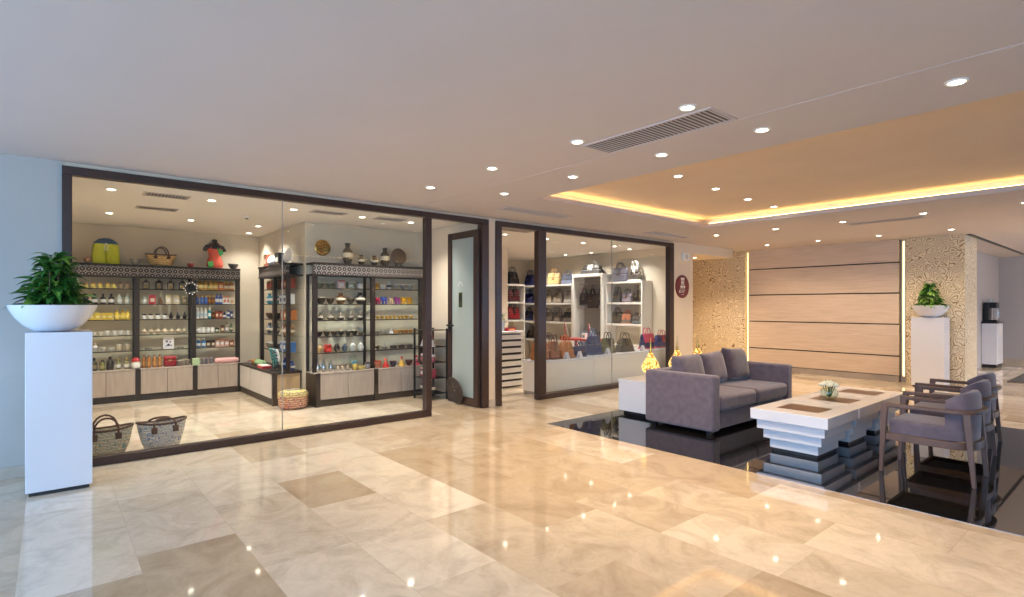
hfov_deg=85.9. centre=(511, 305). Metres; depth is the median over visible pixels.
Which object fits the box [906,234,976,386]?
wall column
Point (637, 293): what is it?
handbag
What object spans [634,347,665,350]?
countertop
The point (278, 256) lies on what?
carton
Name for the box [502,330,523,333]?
countertop
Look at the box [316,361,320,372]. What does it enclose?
teapot
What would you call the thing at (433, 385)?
vase
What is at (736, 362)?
cushion
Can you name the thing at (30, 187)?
wall
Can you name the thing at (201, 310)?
spray bottle
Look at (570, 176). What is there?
recessed light
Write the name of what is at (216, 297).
spray bottle
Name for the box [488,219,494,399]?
wall pier
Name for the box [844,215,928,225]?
ceiling vent
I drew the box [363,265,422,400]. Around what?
display cabinet
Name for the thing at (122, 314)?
bottle
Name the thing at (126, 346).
mug
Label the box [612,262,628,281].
handbag
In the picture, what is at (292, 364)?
vase
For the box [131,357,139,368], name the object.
ornament
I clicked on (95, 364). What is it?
bottle
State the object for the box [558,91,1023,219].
ceiling
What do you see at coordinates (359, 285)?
jar
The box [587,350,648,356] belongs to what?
countertop
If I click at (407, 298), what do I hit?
elephant
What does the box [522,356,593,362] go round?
countertop
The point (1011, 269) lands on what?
wall
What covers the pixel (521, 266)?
wall
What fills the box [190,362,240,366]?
countertop
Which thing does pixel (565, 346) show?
handbag
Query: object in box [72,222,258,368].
wall
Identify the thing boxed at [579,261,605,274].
handbag
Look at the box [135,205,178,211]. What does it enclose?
ceiling vent
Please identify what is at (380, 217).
ceiling vent
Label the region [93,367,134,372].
countertop
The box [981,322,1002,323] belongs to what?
countertop
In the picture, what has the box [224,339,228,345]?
carton
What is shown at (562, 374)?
display counter
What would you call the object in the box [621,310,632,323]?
handbag
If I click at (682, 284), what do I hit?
round sign
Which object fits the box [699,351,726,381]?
cushion
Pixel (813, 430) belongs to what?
coffee table
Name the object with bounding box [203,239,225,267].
mannequin torso
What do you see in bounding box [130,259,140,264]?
bowl
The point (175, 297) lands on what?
carton
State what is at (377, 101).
ceiling
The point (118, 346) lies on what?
mug
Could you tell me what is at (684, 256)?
wall speaker
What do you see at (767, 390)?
seat cushion
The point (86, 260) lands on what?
dish
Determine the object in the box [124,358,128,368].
bottle
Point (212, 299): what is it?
spray bottle
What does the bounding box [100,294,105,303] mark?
bottle
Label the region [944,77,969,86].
recessed light
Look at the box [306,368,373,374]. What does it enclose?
countertop
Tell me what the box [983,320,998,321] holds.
drip tray
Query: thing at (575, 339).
display stand
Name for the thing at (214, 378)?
display cabinet
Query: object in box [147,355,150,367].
bottle
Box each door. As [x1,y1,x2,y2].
[432,212,488,407]
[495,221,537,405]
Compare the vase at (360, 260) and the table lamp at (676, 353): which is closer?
the table lamp at (676, 353)
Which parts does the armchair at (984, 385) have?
leg, leg, arm rail, backrest, leg, seat rail, leg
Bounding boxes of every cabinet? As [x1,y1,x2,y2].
[72,262,134,404]
[132,265,192,400]
[188,267,240,395]
[258,265,281,363]
[271,262,302,371]
[306,262,373,407]
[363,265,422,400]
[572,274,612,346]
[981,322,1002,367]
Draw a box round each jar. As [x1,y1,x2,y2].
[118,282,122,288]
[125,282,130,288]
[318,345,322,352]
[324,344,331,351]
[334,343,339,351]
[342,344,347,350]
[349,343,355,350]
[352,361,357,369]
[356,282,362,288]
[357,342,363,350]
[364,362,369,368]
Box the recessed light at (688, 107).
[678,104,696,110]
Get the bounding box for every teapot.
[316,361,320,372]
[321,358,326,371]
[328,359,333,371]
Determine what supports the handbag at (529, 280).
on the wall shelves at (552, 285)
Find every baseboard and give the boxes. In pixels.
[0,465,24,479]
[489,399,494,406]
[792,367,899,381]
[1003,358,1023,362]
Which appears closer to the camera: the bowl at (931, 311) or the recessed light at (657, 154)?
the recessed light at (657, 154)
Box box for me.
[163,356,175,366]
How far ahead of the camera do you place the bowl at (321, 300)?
8.08 m
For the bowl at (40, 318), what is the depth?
4.26 m
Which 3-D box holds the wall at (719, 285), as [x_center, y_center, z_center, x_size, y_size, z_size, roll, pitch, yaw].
[4.797,0.090,13.648,0.120,2.720,2.100,0,0,-40]
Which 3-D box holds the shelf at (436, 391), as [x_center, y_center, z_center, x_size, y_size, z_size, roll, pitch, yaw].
[-1.276,1.355,8.626,0.340,0.010,0.400,0,0,-40]
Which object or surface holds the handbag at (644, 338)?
on the display counter at (562, 374)
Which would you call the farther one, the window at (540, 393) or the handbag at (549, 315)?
the handbag at (549, 315)
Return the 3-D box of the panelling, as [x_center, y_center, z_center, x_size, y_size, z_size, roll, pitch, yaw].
[6.463,0.086,11.646,0.110,2.728,2.950,0,0,-40]
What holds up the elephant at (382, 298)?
on the display cabinet at (397, 381)
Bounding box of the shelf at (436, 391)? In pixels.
[416,390,445,394]
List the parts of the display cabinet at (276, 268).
post, frieze rail, cornice, post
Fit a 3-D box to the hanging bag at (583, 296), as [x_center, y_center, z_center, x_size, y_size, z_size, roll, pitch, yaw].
[1.761,-0.280,13.419,0.112,0.540,0.254,0,0,-40]
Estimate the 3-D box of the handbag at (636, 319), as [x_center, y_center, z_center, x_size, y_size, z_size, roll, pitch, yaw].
[2.789,0.271,12.207,0.172,0.257,0.247,0,0,-36]
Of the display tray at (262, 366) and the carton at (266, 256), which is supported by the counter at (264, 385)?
the display tray at (262, 366)
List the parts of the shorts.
leg, seat, leg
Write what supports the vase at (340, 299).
on the display cabinet at (326, 388)
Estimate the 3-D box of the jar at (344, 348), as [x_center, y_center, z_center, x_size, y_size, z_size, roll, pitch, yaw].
[-2.543,0.631,8.361,0.084,0.115,0.082,0,0,-41]
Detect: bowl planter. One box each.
[3,251,97,331]
[911,282,951,317]
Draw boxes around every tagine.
[318,312,323,319]
[327,312,334,319]
[337,312,344,319]
[347,311,354,319]
[356,311,363,319]
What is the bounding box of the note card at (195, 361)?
[192,358,199,364]
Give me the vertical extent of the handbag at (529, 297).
0.367 m
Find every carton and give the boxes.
[95,313,100,319]
[102,313,106,319]
[107,313,112,319]
[149,295,155,303]
[165,295,170,303]
[173,295,178,303]
[181,296,186,303]
[206,340,210,346]
[215,339,219,346]
[218,281,223,289]
[220,325,224,331]
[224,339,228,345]
[229,340,233,345]
[264,254,270,265]
[275,252,283,263]
[277,280,280,288]
[279,294,281,303]
[280,310,283,319]
[283,294,285,303]
[283,341,285,351]
[291,278,295,287]
[291,294,294,303]
[291,310,296,319]
[291,342,295,351]
[336,280,344,287]
[347,282,353,287]
[432,368,435,377]
[504,327,515,330]
[582,333,586,338]
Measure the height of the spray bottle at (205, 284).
0.165 m
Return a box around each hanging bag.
[579,285,587,305]
[587,285,597,307]
[596,289,599,305]
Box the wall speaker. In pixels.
[681,253,688,260]
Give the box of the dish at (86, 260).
[83,257,91,262]
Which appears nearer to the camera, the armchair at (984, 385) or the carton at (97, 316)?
the armchair at (984, 385)
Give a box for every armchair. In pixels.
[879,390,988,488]
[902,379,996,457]
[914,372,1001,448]
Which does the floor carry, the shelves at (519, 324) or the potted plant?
the shelves at (519, 324)
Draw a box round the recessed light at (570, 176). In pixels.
[567,175,578,177]
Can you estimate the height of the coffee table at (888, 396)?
0.422 m
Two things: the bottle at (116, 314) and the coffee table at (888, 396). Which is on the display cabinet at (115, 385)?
the bottle at (116, 314)
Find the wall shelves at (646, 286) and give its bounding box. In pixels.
[605,280,651,347]
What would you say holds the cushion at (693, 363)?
on the sofa
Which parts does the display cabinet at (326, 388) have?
post, post, door, frieze rail, cornice, door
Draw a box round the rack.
[414,328,447,398]
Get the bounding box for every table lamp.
[642,337,659,372]
[669,341,681,366]
[693,338,701,353]
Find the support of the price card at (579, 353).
on the display counter at (562, 374)
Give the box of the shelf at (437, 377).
[415,375,445,378]
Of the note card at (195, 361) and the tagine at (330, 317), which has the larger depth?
the note card at (195, 361)
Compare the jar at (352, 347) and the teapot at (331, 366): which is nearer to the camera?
the teapot at (331, 366)
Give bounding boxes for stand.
[269,347,279,370]
[562,323,600,345]
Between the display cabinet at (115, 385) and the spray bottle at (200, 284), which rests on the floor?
the display cabinet at (115, 385)
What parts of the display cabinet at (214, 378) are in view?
post, post, door, frieze rail, cornice, door, post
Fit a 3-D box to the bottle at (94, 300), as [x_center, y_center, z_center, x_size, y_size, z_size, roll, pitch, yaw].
[-6.276,-0.108,8.270,0.082,0.155,0.082,0,0,-32]
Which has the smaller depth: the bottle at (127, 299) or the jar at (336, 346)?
the jar at (336, 346)
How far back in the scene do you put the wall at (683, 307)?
11.08 m
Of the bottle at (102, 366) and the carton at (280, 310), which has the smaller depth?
the bottle at (102, 366)
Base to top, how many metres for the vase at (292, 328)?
0.175 m
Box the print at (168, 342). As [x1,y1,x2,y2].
[164,338,172,347]
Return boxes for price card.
[563,352,569,358]
[576,351,582,357]
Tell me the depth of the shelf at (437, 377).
8.56 m
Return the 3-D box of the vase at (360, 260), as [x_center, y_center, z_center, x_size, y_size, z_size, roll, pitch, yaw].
[-2.336,-0.714,8.518,0.122,0.155,0.119,0,0,33]
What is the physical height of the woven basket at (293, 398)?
0.272 m
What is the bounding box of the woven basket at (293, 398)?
[278,388,308,409]
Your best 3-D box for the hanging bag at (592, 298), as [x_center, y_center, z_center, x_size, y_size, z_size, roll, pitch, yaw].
[1.935,-0.250,13.213,0.112,0.600,0.275,0,0,-40]
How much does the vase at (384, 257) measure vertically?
0.291 m
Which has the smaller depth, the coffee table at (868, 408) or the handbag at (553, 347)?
the coffee table at (868, 408)
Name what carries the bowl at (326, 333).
on the display cabinet at (326, 388)
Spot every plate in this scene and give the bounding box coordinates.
[283,249,292,262]
[315,240,330,255]
[391,248,405,265]
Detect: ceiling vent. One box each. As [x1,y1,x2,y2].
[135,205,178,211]
[142,191,190,199]
[310,209,347,215]
[373,216,406,221]
[496,206,572,218]
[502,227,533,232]
[582,107,737,153]
[645,231,691,238]
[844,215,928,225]
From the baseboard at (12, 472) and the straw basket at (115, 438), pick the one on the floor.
the straw basket at (115, 438)
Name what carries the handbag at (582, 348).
on the display counter at (562, 374)
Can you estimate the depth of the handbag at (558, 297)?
14.04 m
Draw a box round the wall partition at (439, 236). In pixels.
[418,223,477,396]
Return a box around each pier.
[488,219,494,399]
[502,246,507,326]
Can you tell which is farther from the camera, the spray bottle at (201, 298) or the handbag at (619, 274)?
the handbag at (619, 274)
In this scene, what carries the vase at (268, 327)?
on the display cabinet at (265, 272)
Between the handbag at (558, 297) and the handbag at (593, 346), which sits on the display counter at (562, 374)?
the handbag at (593, 346)
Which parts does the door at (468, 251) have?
glass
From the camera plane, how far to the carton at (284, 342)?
8.32 m
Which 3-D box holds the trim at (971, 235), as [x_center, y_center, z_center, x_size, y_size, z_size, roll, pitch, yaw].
[10.313,-1.265,11.600,5.880,0.014,0.060,0,0,-40]
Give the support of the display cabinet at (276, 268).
on the counter at (264, 385)
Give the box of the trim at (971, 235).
[967,234,1023,254]
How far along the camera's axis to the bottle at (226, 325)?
9.41 m
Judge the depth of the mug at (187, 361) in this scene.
8.95 m
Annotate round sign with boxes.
[675,275,688,297]
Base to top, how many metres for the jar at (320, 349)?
0.115 m
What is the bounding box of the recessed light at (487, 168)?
[486,167,497,169]
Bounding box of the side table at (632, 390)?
[618,375,645,416]
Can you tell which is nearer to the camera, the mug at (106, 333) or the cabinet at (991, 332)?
the mug at (106, 333)
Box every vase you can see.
[93,343,97,351]
[266,293,270,303]
[266,323,271,333]
[283,357,285,367]
[291,324,294,335]
[291,361,294,370]
[335,293,345,303]
[342,243,353,263]
[355,292,364,303]
[357,255,364,263]
[370,256,378,264]
[380,248,389,265]
[432,381,435,393]
[818,380,839,398]
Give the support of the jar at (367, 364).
on the countertop
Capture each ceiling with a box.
[0,0,1023,260]
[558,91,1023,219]
[618,244,732,260]
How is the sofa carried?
on the floor
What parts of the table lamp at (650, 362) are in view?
lamp shade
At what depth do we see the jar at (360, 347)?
8.50 m
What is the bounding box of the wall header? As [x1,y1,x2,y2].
[62,162,671,242]
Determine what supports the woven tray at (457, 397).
on the floor
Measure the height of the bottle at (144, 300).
0.130 m
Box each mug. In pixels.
[104,330,110,335]
[116,344,123,350]
[124,344,131,350]
[185,359,190,364]
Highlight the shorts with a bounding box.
[91,238,119,263]
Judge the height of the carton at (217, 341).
0.126 m
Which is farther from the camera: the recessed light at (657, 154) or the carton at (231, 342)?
the carton at (231, 342)
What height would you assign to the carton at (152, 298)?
0.146 m
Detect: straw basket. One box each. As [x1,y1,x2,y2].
[93,414,133,455]
[135,415,186,448]
[145,246,176,265]
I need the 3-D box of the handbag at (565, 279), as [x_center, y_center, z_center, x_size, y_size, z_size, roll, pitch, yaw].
[1.407,-0.721,13.848,0.371,0.339,0.172,0,0,43]
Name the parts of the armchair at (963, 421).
leg, leg, seat rail, arm rail, backrest, leg, leg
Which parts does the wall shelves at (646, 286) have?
panel, shelf, shelf, shelf, panel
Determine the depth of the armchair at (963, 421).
4.55 m
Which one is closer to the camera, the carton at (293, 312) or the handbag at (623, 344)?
the carton at (293, 312)
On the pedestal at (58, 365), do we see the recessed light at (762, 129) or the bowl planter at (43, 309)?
the bowl planter at (43, 309)
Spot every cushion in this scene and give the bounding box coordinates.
[671,353,704,373]
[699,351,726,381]
[720,348,749,379]
[720,379,786,402]
[720,385,755,410]
[889,413,957,441]
[910,401,944,416]
[923,392,958,399]
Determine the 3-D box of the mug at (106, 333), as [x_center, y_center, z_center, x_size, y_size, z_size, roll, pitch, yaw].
[-6.163,0.411,8.376,0.074,0.075,0.064,0,0,2]
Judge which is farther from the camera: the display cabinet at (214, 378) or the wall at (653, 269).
the wall at (653, 269)
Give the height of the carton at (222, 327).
0.120 m
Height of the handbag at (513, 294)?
0.471 m
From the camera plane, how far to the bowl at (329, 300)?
8.19 m
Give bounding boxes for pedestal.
[25,330,92,496]
[911,317,949,386]
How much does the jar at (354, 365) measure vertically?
0.130 m
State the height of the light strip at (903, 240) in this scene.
2.600 m
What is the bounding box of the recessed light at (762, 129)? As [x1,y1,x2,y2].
[753,127,770,132]
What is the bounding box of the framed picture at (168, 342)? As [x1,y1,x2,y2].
[163,337,173,348]
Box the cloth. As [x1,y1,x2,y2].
[254,359,266,364]
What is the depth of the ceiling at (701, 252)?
12.06 m
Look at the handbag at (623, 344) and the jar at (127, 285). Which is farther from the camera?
the handbag at (623, 344)
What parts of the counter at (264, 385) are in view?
door, door, door, corner post, panel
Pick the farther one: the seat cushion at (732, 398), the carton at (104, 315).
the carton at (104, 315)
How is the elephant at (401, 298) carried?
on the display cabinet at (397, 381)
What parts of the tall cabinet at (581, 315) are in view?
panel, panel, panel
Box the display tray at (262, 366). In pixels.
[257,364,271,368]
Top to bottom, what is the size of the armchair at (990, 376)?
0.745 m
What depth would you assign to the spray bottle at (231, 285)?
9.47 m
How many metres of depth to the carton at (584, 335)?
11.80 m
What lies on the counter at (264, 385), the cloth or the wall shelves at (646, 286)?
the cloth
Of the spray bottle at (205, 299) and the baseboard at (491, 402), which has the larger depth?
the spray bottle at (205, 299)
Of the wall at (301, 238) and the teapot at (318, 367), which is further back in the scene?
the wall at (301, 238)
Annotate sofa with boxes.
[646,361,791,434]
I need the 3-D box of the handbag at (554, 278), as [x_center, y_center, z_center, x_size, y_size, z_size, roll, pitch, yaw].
[1.103,-0.762,14.209,0.172,0.422,0.401,0,0,-45]
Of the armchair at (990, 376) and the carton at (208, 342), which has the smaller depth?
the armchair at (990, 376)
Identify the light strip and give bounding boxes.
[747,253,748,360]
[903,240,904,376]
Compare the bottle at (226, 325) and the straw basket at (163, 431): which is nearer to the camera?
the straw basket at (163, 431)
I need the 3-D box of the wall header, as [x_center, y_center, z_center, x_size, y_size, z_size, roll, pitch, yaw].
[-0.435,-1.251,7.889,9.323,0.042,0.110,0,0,-40]
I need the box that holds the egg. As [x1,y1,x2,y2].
[267,255,274,264]
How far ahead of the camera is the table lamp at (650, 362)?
7.41 m
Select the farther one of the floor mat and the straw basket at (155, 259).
the floor mat
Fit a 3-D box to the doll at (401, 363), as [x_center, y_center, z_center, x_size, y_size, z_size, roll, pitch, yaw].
[-1.772,0.882,8.821,0.120,0.160,0.120,0,0,-33]
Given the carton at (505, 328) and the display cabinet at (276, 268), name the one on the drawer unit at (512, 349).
the carton at (505, 328)
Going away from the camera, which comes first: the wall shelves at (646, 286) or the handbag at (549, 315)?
the wall shelves at (646, 286)
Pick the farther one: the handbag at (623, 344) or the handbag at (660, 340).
the handbag at (660, 340)
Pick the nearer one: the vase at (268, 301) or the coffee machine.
the vase at (268, 301)
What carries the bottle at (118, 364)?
on the countertop
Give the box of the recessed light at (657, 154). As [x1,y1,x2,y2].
[655,153,668,156]
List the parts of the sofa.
backrest, arm, arm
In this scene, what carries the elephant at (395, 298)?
on the display cabinet at (397, 381)
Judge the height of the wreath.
0.217 m
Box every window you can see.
[62,165,431,466]
[534,226,673,399]
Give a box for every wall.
[0,153,61,467]
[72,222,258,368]
[259,222,417,389]
[508,260,526,326]
[527,253,665,357]
[672,242,692,355]
[693,252,746,355]
[747,239,905,381]
[977,251,998,368]
[999,256,1023,358]
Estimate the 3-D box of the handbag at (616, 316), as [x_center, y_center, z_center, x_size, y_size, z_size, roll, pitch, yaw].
[2.429,0.215,12.634,0.172,0.367,0.284,0,0,-44]
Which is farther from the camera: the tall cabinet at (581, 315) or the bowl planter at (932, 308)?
the tall cabinet at (581, 315)
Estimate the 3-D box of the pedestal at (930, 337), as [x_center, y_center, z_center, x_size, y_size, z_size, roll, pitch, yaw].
[7.507,0.828,9.871,0.400,1.245,0.480,0,0,-40]
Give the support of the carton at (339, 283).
on the display cabinet at (326, 388)
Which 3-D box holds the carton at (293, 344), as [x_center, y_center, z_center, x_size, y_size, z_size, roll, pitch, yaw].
[-3.300,0.614,8.229,0.120,0.151,0.086,0,0,44]
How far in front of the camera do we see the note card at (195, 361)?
8.93 m
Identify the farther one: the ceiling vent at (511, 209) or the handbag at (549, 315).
the handbag at (549, 315)
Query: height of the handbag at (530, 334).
0.339 m
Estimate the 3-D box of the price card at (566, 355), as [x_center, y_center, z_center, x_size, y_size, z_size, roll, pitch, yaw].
[0.925,0.837,9.303,0.070,0.112,0.100,0,0,-40]
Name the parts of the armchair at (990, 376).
leg, leg, arm rail, backrest, leg, seat rail, leg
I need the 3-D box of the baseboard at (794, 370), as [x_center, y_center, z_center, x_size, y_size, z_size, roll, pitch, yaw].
[6.440,1.395,11.626,0.070,0.110,2.950,0,0,-40]
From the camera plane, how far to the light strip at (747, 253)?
12.82 m
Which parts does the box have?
lid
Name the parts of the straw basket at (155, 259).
handle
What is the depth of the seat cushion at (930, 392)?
6.12 m
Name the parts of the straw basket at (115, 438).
handle, handle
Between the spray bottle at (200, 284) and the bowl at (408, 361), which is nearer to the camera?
the bowl at (408, 361)
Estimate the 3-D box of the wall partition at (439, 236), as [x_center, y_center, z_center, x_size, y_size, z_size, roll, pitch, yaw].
[-2.058,0.100,10.013,0.130,2.700,5.230,0,0,-40]
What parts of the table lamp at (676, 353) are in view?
lamp shade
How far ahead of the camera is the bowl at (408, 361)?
8.88 m
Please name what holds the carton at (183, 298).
on the display cabinet at (156, 382)
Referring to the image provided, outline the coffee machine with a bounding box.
[983,302,998,321]
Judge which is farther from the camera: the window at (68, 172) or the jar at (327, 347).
the jar at (327, 347)
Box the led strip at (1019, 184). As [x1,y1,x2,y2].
[709,184,1021,223]
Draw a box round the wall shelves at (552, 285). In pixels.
[525,284,571,358]
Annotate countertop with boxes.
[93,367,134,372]
[138,364,192,369]
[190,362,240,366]
[240,362,301,374]
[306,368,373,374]
[372,363,422,369]
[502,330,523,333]
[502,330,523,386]
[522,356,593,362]
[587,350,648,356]
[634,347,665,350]
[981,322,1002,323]
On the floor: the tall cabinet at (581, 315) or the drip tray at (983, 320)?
the tall cabinet at (581, 315)
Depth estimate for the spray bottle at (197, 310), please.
9.15 m
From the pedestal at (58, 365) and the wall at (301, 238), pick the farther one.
the wall at (301, 238)
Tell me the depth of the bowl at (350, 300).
8.39 m
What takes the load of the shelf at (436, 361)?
attached to the rack
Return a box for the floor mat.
[1007,373,1023,382]
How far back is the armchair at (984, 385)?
5.29 m
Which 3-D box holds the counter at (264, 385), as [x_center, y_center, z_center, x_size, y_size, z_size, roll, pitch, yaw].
[-3.876,1.206,8.764,0.420,0.487,1.800,0,0,-40]
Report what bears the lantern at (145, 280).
on the display cabinet at (156, 382)
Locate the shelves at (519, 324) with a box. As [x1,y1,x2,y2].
[508,284,524,359]
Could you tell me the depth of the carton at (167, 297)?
8.86 m
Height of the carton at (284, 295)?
0.151 m
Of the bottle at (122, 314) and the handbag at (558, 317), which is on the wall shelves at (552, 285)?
the handbag at (558, 317)
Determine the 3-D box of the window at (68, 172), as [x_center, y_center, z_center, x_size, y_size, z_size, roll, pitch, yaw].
[-2.529,0.107,6.067,3.773,2.685,0.100,0,0,-40]
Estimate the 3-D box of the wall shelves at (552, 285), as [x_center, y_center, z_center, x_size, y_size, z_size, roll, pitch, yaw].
[0.967,0.449,14.397,0.356,2.003,2.020,0,0,-40]
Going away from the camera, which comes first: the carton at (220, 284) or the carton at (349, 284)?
the carton at (349, 284)
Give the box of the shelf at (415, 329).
[415,329,442,330]
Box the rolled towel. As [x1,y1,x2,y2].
[214,357,238,362]
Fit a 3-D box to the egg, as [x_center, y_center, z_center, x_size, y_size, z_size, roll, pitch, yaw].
[-3.843,-0.726,8.818,0.156,0.180,0.160,0,0,-40]
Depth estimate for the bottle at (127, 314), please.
8.51 m
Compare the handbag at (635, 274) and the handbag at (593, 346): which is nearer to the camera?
the handbag at (593, 346)
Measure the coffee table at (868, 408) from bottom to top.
0.422 m
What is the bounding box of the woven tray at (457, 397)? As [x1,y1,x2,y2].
[446,377,462,402]
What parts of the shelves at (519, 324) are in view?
shelf, shelf, shelf, panel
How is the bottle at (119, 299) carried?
on the display cabinet at (115, 385)
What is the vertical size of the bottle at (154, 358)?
0.200 m
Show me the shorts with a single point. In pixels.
(104, 250)
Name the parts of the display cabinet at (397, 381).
post, post, door, frieze rail, cornice, door, post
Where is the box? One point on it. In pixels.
(168, 361)
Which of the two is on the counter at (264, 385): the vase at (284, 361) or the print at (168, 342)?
the vase at (284, 361)
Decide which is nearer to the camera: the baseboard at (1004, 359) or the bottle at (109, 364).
the bottle at (109, 364)
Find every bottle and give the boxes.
[91,294,97,303]
[93,358,97,370]
[99,360,105,369]
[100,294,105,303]
[106,356,113,369]
[108,294,114,303]
[114,310,119,319]
[115,359,120,368]
[117,294,121,303]
[120,310,124,319]
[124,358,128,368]
[125,294,129,303]
[125,310,130,319]
[142,296,146,303]
[142,355,145,367]
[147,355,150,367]
[152,354,155,366]
[158,354,161,366]
[196,308,199,318]
[196,338,200,346]
[197,280,202,289]
[200,295,203,303]
[200,308,203,318]
[201,338,205,346]
[203,280,207,289]
[204,295,207,303]
[204,308,207,317]
[208,280,212,289]
[211,295,214,303]
[213,281,217,289]
[215,294,218,303]
[224,281,228,289]
[225,322,228,331]
[229,281,233,289]
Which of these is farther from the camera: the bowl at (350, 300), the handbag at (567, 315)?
the handbag at (567, 315)
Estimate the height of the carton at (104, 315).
0.105 m
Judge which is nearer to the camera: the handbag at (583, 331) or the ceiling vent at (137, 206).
the ceiling vent at (137, 206)
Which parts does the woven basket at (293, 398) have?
lid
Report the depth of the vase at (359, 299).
8.48 m
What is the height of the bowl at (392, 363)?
0.090 m
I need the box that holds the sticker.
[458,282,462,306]
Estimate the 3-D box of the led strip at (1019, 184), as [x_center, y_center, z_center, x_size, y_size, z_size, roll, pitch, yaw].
[5.461,-1.338,6.285,0.030,0.012,6.980,0,0,-40]
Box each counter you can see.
[240,362,301,405]
[522,347,665,394]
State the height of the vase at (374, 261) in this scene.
0.155 m
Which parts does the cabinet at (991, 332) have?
door, door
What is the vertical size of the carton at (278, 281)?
0.151 m
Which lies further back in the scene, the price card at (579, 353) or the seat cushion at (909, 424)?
the price card at (579, 353)
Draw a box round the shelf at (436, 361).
[415,360,444,363]
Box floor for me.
[0,358,1023,596]
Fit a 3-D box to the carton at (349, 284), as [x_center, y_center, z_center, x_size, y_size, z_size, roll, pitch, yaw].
[-2.475,-0.316,8.428,0.100,0.100,0.072,0,0,-35]
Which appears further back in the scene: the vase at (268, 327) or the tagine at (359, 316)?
the vase at (268, 327)
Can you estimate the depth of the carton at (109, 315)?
8.38 m
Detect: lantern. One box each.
[142,280,149,288]
[155,279,162,288]
[167,279,173,288]
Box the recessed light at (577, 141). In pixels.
[570,139,584,144]
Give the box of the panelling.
[748,239,900,381]
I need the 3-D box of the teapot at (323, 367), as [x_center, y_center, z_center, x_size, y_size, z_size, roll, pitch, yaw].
[-2.746,0.862,8.023,0.064,0.200,0.070,0,0,8]
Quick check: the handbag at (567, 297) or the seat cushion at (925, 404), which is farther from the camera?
the handbag at (567, 297)
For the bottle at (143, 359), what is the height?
0.200 m
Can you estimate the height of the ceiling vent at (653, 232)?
0.007 m
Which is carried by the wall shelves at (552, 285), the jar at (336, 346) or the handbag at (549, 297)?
the handbag at (549, 297)
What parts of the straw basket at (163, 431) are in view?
handle, handle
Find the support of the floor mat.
on the floor
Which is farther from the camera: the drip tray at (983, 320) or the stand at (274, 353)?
the drip tray at (983, 320)
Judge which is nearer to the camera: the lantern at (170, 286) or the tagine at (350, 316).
the tagine at (350, 316)
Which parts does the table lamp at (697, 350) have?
lamp shade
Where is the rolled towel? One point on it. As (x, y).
(227, 359)
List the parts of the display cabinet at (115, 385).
door, cornice, frieze rail, door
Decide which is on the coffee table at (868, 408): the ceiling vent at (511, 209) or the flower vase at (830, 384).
the flower vase at (830, 384)
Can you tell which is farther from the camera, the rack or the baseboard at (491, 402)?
the rack
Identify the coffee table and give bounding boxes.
[750,399,857,458]
[786,392,884,444]
[817,386,902,432]
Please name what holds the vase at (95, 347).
on the display cabinet at (115, 385)
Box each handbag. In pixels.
[508,267,519,283]
[508,286,519,301]
[508,304,519,319]
[524,270,533,285]
[525,290,533,302]
[525,307,533,320]
[526,326,533,337]
[530,342,549,359]
[546,290,553,302]
[546,308,553,320]
[547,268,561,284]
[548,334,561,358]
[553,289,563,302]
[553,308,563,321]
[559,335,575,357]
[560,271,572,283]
[563,290,570,302]
[563,308,570,321]
[572,341,587,356]
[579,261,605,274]
[580,326,595,345]
[585,328,603,354]
[600,332,615,352]
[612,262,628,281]
[612,286,621,301]
[612,307,623,323]
[615,332,634,351]
[621,289,632,301]
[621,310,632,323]
[627,260,641,280]
[631,285,640,301]
[631,312,640,323]
[638,328,654,348]
[654,330,665,347]
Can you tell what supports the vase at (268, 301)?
on the display cabinet at (265, 272)
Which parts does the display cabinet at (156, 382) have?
post, post, door, frieze rail, cornice, door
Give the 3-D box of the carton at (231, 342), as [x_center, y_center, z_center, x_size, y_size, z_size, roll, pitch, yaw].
[-4.838,0.639,9.480,0.068,0.100,0.049,0,0,-41]
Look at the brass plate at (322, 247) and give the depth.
8.29 m
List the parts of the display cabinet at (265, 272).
post, frieze rail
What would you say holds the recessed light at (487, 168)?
in the ceiling at (377, 101)
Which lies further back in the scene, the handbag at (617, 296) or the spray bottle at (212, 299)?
the handbag at (617, 296)
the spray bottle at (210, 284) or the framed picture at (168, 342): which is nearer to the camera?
the framed picture at (168, 342)
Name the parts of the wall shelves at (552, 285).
panel, shelf, shelf, shelf, shelf, panel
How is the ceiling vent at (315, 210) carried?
in the ceiling at (377, 101)
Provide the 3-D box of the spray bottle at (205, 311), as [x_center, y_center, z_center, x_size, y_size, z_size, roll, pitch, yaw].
[-5.147,0.119,9.242,0.054,0.180,0.039,0,0,-33]
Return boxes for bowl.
[6,305,97,331]
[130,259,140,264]
[228,263,238,268]
[318,282,323,287]
[318,297,325,303]
[323,331,329,335]
[326,283,333,287]
[326,298,333,303]
[337,330,344,335]
[347,298,354,303]
[374,360,380,367]
[389,360,396,366]
[393,284,399,288]
[405,359,411,364]
[911,305,949,317]
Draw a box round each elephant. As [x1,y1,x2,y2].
[380,297,386,303]
[393,297,399,303]
[400,297,405,303]
[406,297,411,303]
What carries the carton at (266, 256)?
on the display cabinet at (265, 272)
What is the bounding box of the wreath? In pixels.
[183,282,197,294]
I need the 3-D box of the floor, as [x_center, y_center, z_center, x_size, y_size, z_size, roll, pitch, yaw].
[3.756,1.508,7.804,22.600,0.123,16.500,0,0,-40]
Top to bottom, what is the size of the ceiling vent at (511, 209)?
0.007 m
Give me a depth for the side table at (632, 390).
7.26 m
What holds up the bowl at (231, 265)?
on the display cabinet at (214, 378)

